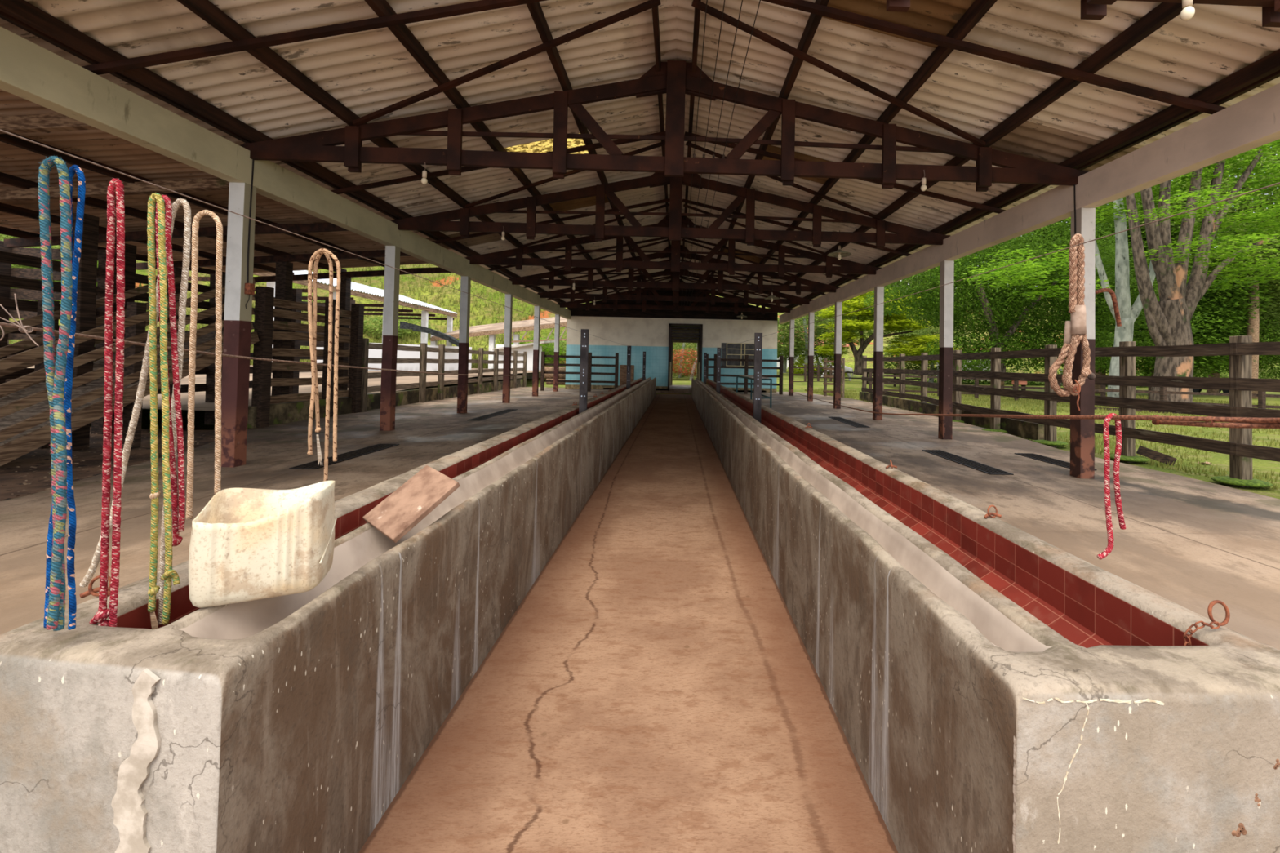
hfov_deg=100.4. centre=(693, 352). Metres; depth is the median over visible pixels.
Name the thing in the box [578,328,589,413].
steel post
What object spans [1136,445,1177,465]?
board
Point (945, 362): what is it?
concrete column
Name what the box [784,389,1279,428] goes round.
steel cable
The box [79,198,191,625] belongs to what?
rope
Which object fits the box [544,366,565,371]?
log
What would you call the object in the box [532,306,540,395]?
concrete column
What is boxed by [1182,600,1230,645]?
ring
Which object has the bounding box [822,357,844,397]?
gate
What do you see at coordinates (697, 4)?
diagonal brace
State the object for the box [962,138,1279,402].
broad tree
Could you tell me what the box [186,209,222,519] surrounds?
rope
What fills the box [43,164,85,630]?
rope
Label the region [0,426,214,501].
dirt ground
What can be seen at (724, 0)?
wire
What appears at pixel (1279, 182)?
wire
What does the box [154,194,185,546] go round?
rope
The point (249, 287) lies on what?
cable
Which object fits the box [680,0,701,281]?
purlin
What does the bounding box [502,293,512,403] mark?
concrete column
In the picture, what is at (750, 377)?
steel table
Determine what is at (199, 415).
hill
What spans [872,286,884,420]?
concrete column
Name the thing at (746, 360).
fence
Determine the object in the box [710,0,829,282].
purlin
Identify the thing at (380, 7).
purlin
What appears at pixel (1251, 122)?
concrete beam
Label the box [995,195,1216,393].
tree
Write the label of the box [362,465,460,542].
board
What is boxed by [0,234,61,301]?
tree
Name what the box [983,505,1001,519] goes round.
ring
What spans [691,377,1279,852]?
trough
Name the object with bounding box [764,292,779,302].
pendant lamp
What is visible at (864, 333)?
tree
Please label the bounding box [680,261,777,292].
diagonal brace
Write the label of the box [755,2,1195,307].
purlin
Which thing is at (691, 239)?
batten
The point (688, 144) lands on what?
diagonal brace
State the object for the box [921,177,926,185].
socket
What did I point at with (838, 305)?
concrete column
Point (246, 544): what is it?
container
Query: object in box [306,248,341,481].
rope
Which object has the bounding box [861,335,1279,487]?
fence
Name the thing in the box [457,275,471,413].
concrete column
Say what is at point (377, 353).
wall
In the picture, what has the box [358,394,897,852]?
floor
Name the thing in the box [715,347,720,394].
steel post
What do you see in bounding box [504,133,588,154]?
sheet
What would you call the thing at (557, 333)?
concrete column
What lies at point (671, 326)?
ceiling
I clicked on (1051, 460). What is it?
drain grate
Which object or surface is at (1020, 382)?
wooden crate
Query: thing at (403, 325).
shade net
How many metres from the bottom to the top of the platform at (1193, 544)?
0.350 m
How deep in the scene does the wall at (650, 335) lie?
23.48 m
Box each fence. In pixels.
[0,250,355,434]
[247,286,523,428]
[360,337,527,412]
[540,351,618,391]
[706,354,783,394]
[793,364,841,382]
[813,370,920,386]
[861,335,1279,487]
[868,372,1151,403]
[1094,386,1279,413]
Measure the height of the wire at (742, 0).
0.033 m
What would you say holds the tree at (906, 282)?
on the grass field
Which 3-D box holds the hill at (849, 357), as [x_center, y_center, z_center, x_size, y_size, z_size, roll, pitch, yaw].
[110.630,-6.705,113.756,232.000,28.582,240.000,1,-1,-2]
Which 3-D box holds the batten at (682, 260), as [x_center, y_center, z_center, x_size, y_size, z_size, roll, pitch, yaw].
[1.899,-2.381,16.860,4.670,1.042,0.060,1,-1,-2]
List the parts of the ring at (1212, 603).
chain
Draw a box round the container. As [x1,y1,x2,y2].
[188,480,337,608]
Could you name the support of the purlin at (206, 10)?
on the batten at (666, 260)
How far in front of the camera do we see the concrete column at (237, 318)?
5.71 m
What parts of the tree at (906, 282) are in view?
crown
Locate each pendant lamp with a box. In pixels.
[737,312,746,319]
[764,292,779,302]
[827,230,851,260]
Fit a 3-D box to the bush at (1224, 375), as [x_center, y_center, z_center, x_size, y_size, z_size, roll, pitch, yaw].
[55.096,1.814,53.699,26.200,5.509,4.749,1,-1,-2]
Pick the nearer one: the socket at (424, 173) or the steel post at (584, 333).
the socket at (424, 173)
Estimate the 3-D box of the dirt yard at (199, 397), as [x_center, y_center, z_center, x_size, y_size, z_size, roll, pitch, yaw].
[-34.255,0.512,21.261,52.900,0.387,27.300,1,-1,-2]
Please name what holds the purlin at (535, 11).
attached to the ceiling at (368, 72)
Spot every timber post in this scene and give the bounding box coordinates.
[71,213,99,450]
[271,261,293,395]
[337,275,351,390]
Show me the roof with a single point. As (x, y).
(20, 159)
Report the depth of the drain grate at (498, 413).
11.49 m
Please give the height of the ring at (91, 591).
0.052 m
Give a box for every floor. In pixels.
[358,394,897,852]
[603,385,766,393]
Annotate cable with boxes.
[0,293,542,376]
[244,159,254,308]
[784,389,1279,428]
[1073,184,1075,235]
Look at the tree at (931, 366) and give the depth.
46.12 m
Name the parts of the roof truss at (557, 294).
web post, web post, web post, king post, web post, web post, web post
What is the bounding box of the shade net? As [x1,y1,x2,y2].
[400,321,458,346]
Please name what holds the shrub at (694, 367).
on the lawn at (676, 381)
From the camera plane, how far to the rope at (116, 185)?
1.19 m
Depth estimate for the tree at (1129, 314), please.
22.71 m
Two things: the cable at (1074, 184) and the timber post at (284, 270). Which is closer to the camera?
the cable at (1074, 184)
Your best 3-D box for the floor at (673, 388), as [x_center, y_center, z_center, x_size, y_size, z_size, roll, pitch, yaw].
[-0.442,1.758,25.568,7.200,0.200,4.200,1,-1,-2]
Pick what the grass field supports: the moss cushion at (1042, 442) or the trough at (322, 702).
the moss cushion at (1042, 442)
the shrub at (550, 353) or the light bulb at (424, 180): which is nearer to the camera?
the light bulb at (424, 180)
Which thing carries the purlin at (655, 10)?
on the roof truss at (675, 78)
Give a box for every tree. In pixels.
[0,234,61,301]
[0,238,61,344]
[24,244,97,303]
[777,306,849,376]
[777,323,804,373]
[796,300,873,358]
[813,288,964,375]
[832,271,976,375]
[862,217,1279,381]
[870,324,991,382]
[887,226,1097,388]
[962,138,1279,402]
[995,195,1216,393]
[1004,174,1213,397]
[1050,188,1274,377]
[1125,142,1279,398]
[1133,286,1279,392]
[1196,247,1279,368]
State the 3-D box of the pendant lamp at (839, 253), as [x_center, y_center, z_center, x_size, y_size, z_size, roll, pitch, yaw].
[2.674,-1.965,9.733,0.430,0.545,0.430,1,-1,-2]
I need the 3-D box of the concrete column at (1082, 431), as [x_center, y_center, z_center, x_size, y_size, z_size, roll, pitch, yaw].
[4.446,-0.087,6.073,0.168,3.110,0.170,1,-1,-2]
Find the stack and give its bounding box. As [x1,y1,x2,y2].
[619,364,634,386]
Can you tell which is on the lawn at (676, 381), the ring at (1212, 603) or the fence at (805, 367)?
the fence at (805, 367)
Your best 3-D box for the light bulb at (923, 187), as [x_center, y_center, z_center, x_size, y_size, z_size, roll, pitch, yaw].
[2.604,-1.946,6.008,0.064,0.243,0.064,1,-1,-2]
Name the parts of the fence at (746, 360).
post, post, rail, rail, rail, post, rail, post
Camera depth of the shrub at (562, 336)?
50.20 m
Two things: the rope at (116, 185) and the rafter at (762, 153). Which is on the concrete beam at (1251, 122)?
the rafter at (762, 153)
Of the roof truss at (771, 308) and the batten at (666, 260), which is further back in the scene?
the roof truss at (771, 308)
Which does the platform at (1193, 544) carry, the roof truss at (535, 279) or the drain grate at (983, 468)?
the drain grate at (983, 468)
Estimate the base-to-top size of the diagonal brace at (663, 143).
0.753 m
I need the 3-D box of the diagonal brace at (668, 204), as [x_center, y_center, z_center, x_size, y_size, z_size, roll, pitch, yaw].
[-2.202,-2.711,11.448,3.547,0.753,0.050,1,-1,17]
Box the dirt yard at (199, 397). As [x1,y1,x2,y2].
[26,364,541,410]
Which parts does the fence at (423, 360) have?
post, post, post, rail, rail, rail, rail, post, post, post, post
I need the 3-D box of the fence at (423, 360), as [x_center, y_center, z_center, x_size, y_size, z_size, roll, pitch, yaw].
[-7.563,0.678,18.133,0.188,1.720,13.002,1,-1,-2]
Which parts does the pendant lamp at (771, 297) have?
lamp shade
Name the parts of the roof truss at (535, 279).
web post, web post, web post, king post, web post, web post, web post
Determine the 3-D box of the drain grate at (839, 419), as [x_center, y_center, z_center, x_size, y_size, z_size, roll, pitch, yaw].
[3.356,1.510,11.584,0.280,0.013,2.020,1,-1,-2]
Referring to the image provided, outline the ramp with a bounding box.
[0,266,259,466]
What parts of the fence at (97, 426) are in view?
post, rail, rail, rail, rail, rail, rail, rail, post, post, post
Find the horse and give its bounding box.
[821,365,853,381]
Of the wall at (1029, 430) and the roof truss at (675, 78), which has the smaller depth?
the roof truss at (675, 78)
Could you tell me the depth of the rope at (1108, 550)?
1.53 m
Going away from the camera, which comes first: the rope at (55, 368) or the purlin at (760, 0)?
the rope at (55, 368)
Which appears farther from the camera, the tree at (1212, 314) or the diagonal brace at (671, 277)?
the tree at (1212, 314)
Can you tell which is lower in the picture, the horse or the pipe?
the horse
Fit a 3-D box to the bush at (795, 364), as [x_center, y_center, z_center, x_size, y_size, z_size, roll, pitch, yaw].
[10.666,1.227,45.391,5.760,2.774,4.494,1,-1,-2]
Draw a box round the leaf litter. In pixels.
[0,432,332,496]
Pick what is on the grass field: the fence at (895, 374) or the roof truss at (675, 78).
the fence at (895, 374)
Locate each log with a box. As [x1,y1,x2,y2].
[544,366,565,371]
[544,373,565,378]
[546,377,565,385]
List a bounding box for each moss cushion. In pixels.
[952,419,964,422]
[981,428,1008,433]
[1032,440,1068,445]
[1110,453,1150,462]
[1210,475,1273,487]
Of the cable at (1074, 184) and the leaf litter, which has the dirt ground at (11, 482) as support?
the leaf litter
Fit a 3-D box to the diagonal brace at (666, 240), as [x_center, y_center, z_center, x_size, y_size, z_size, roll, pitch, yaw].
[-2.300,-2.648,14.523,3.547,0.753,0.050,1,-1,17]
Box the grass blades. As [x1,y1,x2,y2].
[801,386,1279,490]
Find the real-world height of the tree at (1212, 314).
14.289 m
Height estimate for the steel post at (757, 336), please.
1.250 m
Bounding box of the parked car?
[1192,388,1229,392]
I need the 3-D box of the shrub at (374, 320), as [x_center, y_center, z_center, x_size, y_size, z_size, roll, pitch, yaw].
[-27.367,-2.064,46.922,4.648,2.321,4.662,1,-1,-2]
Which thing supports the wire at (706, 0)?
attached to the insulator
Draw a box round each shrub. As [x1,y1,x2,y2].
[302,293,324,302]
[363,315,411,338]
[377,315,435,336]
[501,336,565,364]
[539,337,566,359]
[542,329,566,353]
[672,342,697,364]
[672,342,697,377]
[672,347,697,380]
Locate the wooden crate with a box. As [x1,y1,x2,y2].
[1011,380,1026,390]
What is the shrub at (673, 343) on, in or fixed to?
on the lawn at (676, 381)
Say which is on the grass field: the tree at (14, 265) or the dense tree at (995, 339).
the dense tree at (995, 339)
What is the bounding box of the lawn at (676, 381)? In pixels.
[427,369,937,396]
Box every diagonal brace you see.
[352,0,661,125]
[465,140,665,208]
[519,203,669,248]
[551,239,671,271]
[574,261,671,286]
[600,276,671,294]
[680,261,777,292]
[680,276,751,297]
[681,239,798,277]
[683,204,827,256]
[685,141,880,219]
[691,0,985,146]
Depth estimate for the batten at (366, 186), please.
7.43 m
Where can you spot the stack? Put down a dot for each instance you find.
(623, 369)
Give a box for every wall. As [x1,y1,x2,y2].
[0,240,136,384]
[316,342,471,371]
[564,289,777,392]
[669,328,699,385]
[859,391,1044,439]
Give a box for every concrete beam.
[0,26,570,319]
[779,83,1279,324]
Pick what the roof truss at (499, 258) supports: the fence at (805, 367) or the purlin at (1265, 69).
the purlin at (1265, 69)
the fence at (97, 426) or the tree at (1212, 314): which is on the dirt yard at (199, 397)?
the fence at (97, 426)
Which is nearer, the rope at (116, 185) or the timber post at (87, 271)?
the rope at (116, 185)
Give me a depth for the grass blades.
12.60 m
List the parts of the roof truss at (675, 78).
web post, web post, web post, web post, web post, web post, king post, web post, web post, web post, web post, web post, web post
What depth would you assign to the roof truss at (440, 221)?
9.02 m
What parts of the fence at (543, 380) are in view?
post, rail, rail, rail, rail, post, post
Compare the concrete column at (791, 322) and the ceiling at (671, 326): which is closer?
the concrete column at (791, 322)
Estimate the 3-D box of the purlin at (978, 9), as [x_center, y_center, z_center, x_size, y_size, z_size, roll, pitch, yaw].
[1.988,-2.559,13.201,0.069,0.143,20.850,1,-1,-2]
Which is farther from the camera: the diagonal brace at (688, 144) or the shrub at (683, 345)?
the shrub at (683, 345)
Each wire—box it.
[0,129,626,346]
[682,0,707,289]
[684,0,724,303]
[686,0,742,306]
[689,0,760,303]
[720,182,1279,348]
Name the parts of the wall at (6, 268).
post, rail, rail, rail, rail, rail, post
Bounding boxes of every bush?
[786,351,850,377]
[906,357,1151,387]
[1136,364,1279,378]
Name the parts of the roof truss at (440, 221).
web post, web post, web post, web post, web post, web post, king post, web post, web post, web post, web post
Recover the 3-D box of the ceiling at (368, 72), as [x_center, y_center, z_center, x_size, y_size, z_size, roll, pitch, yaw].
[-0.432,-2.642,13.200,11.000,1.214,21.098,1,-1,-2]
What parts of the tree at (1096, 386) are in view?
crown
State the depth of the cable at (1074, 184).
6.10 m
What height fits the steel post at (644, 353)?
1.250 m
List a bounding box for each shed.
[146,270,457,362]
[430,316,566,368]
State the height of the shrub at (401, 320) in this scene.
2.462 m
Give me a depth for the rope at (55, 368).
1.08 m
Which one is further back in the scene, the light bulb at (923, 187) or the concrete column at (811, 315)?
the concrete column at (811, 315)
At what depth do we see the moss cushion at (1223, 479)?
5.90 m
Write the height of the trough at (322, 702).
0.830 m
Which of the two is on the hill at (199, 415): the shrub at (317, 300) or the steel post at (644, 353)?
the shrub at (317, 300)
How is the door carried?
in the wall at (650, 335)
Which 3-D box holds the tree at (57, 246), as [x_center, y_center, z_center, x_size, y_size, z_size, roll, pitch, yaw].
[-29.331,-2.075,25.096,3.871,6.060,3.378,1,-1,8]
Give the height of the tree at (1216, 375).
10.631 m
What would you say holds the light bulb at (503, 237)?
hanging from the roof truss at (440, 221)
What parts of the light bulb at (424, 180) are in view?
glass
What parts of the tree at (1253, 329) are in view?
crown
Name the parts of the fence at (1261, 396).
rail, post, rail, rail, post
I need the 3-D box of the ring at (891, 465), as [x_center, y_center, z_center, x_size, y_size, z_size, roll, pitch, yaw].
[1.174,0.664,3.148,0.062,0.052,0.044,2,-1,-35]
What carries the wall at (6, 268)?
on the dirt ground at (11, 482)
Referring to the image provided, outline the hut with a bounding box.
[492,340,554,378]
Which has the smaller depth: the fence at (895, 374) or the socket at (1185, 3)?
the socket at (1185, 3)
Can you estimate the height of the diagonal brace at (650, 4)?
0.753 m
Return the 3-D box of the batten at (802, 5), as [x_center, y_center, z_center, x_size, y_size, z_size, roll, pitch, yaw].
[2.292,-2.636,4.561,4.670,1.042,0.060,1,-1,-2]
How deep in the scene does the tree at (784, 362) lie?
50.10 m
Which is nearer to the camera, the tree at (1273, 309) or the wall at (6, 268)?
the wall at (6, 268)
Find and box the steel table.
[736,374,772,408]
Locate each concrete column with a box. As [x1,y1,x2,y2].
[221,182,256,467]
[379,245,399,431]
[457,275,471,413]
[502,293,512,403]
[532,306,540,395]
[553,314,559,391]
[788,320,794,395]
[807,312,814,400]
[833,302,842,408]
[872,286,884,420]
[937,260,954,439]
[1070,207,1095,479]
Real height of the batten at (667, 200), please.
1.042 m
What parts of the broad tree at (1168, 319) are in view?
crown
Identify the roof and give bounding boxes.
[0,88,451,282]
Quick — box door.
[667,323,702,391]
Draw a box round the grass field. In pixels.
[777,368,1279,498]
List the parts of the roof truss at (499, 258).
web post, web post, web post, king post, web post, web post, web post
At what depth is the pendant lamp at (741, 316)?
21.57 m
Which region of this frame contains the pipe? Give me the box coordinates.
[1094,288,1121,326]
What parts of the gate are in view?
post, rail, rail, rail, rail, rail, post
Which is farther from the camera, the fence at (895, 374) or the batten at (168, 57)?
the fence at (895, 374)
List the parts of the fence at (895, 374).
rail, rail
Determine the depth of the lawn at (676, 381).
30.32 m
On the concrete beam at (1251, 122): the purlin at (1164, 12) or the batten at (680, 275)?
the batten at (680, 275)
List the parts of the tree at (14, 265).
crown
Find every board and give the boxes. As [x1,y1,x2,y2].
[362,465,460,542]
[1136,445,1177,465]
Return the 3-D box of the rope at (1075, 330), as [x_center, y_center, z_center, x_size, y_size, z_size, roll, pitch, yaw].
[1.309,-0.108,1.851,0.137,0.614,0.079,1,-1,7]
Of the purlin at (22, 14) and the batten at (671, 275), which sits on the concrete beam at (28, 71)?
the batten at (671, 275)
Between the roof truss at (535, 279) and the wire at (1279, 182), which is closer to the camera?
the wire at (1279, 182)
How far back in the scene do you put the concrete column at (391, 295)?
8.78 m
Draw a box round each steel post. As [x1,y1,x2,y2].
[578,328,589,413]
[626,346,631,389]
[642,351,645,381]
[703,352,706,384]
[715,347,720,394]
[753,333,762,422]
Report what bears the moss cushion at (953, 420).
on the grass field
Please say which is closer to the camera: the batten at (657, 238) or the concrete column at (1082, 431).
the concrete column at (1082, 431)
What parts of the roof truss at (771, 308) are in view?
web post, web post, web post, king post, web post, web post, web post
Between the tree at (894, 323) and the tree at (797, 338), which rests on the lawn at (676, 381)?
the tree at (797, 338)
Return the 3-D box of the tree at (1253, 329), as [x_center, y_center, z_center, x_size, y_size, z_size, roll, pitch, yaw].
[35.975,-6.109,34.619,16.484,18.147,6.237,1,-1,-6]
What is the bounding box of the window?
[720,342,754,366]
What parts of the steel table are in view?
leg, leg, frame, leg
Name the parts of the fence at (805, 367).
post, rail, rail, post, post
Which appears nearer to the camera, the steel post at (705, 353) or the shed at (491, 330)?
the steel post at (705, 353)
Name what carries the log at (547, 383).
on the lawn at (676, 381)
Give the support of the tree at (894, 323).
on the grass field
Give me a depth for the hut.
30.70 m
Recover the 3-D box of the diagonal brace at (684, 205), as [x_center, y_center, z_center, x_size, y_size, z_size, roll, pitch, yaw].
[1.446,-2.637,11.563,3.547,0.753,0.050,2,-1,-21]
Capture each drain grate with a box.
[288,444,399,469]
[466,408,517,420]
[828,417,870,427]
[921,449,1013,475]
[1014,453,1097,470]
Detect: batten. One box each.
[81,0,546,75]
[329,131,665,194]
[432,198,669,244]
[488,237,668,271]
[523,259,671,288]
[547,275,671,299]
[680,237,858,279]
[680,259,826,295]
[680,275,802,305]
[682,198,911,256]
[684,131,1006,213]
[760,0,1226,114]
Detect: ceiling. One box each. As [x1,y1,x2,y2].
[0,0,1279,309]
[671,325,700,328]
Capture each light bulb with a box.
[421,162,427,184]
[501,226,505,240]
[920,169,926,191]
[1179,0,1195,20]
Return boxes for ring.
[80,575,111,598]
[885,459,897,468]
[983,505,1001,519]
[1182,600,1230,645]
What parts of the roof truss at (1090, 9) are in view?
web post, web post, web post, web post, web post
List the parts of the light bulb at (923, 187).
glass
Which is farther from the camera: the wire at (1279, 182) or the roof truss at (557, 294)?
the roof truss at (557, 294)
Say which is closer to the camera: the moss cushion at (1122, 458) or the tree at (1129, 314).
the moss cushion at (1122, 458)
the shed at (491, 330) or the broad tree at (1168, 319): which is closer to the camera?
the broad tree at (1168, 319)
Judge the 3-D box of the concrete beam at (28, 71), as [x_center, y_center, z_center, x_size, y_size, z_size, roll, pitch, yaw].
[-5.148,-1.873,12.834,0.167,0.373,21.300,1,-1,-2]
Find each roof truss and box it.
[239,60,1088,191]
[390,172,950,248]
[463,215,881,277]
[508,244,840,294]
[537,269,813,306]
[557,279,793,314]
[886,0,1279,27]
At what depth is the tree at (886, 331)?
60.36 m
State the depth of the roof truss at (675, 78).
5.94 m
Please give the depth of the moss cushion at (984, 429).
10.38 m
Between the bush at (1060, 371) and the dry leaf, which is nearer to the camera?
the dry leaf
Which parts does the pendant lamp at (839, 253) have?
lamp shade, glass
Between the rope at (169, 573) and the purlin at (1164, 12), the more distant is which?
the purlin at (1164, 12)
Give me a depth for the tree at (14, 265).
23.12 m
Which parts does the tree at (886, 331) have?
crown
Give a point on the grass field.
(1222, 460)
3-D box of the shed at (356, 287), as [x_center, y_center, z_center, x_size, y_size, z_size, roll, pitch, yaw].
[-19.396,-1.589,29.034,5.000,6.050,19.200,1,-1,-2]
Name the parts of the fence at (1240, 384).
post, post, post, post, post, post, post, rail, rail, rail, rail, post, post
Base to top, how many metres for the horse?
1.400 m
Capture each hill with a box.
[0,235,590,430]
[656,286,1279,394]
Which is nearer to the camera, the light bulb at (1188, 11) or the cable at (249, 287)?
the light bulb at (1188, 11)
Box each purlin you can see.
[0,0,565,302]
[177,0,595,303]
[364,0,618,293]
[526,1,648,293]
[651,5,671,281]
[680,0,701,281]
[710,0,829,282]
[733,0,997,295]
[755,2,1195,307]
[781,48,1279,313]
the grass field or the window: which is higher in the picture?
the window
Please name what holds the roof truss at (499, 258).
on the concrete beam at (1251, 122)
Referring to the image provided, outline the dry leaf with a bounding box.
[1198,461,1211,464]
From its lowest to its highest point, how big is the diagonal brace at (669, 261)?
0.753 m
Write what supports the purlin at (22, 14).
on the roof truss at (535, 279)
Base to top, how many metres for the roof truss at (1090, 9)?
1.340 m
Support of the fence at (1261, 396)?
on the grass field
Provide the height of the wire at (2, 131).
0.029 m
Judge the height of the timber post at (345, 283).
3.019 m
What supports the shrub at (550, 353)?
on the hill at (199, 415)
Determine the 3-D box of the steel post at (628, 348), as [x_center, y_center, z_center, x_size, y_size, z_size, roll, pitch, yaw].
[-1.619,0.457,13.265,0.098,1.250,0.048,1,-1,-2]
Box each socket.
[422,170,426,177]
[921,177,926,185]
[1182,0,1192,8]
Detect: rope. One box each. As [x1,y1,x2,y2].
[35,155,73,631]
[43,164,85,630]
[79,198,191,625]
[88,177,126,626]
[146,191,180,629]
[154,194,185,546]
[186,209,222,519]
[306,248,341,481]
[1048,233,1095,410]
[1096,413,1125,559]
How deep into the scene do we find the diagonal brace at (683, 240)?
14.54 m
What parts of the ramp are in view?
ramp post, ramp post, ramp post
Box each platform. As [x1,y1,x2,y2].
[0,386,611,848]
[737,391,1279,649]
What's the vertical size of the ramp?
2.935 m
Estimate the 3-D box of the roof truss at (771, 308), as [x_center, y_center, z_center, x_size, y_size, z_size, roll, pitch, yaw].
[-0.697,-2.288,21.353,9.629,1.340,0.155,1,-1,-2]
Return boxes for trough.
[0,377,656,852]
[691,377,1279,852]
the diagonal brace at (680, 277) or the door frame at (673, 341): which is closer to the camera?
the diagonal brace at (680, 277)
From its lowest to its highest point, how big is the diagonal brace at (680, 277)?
0.753 m

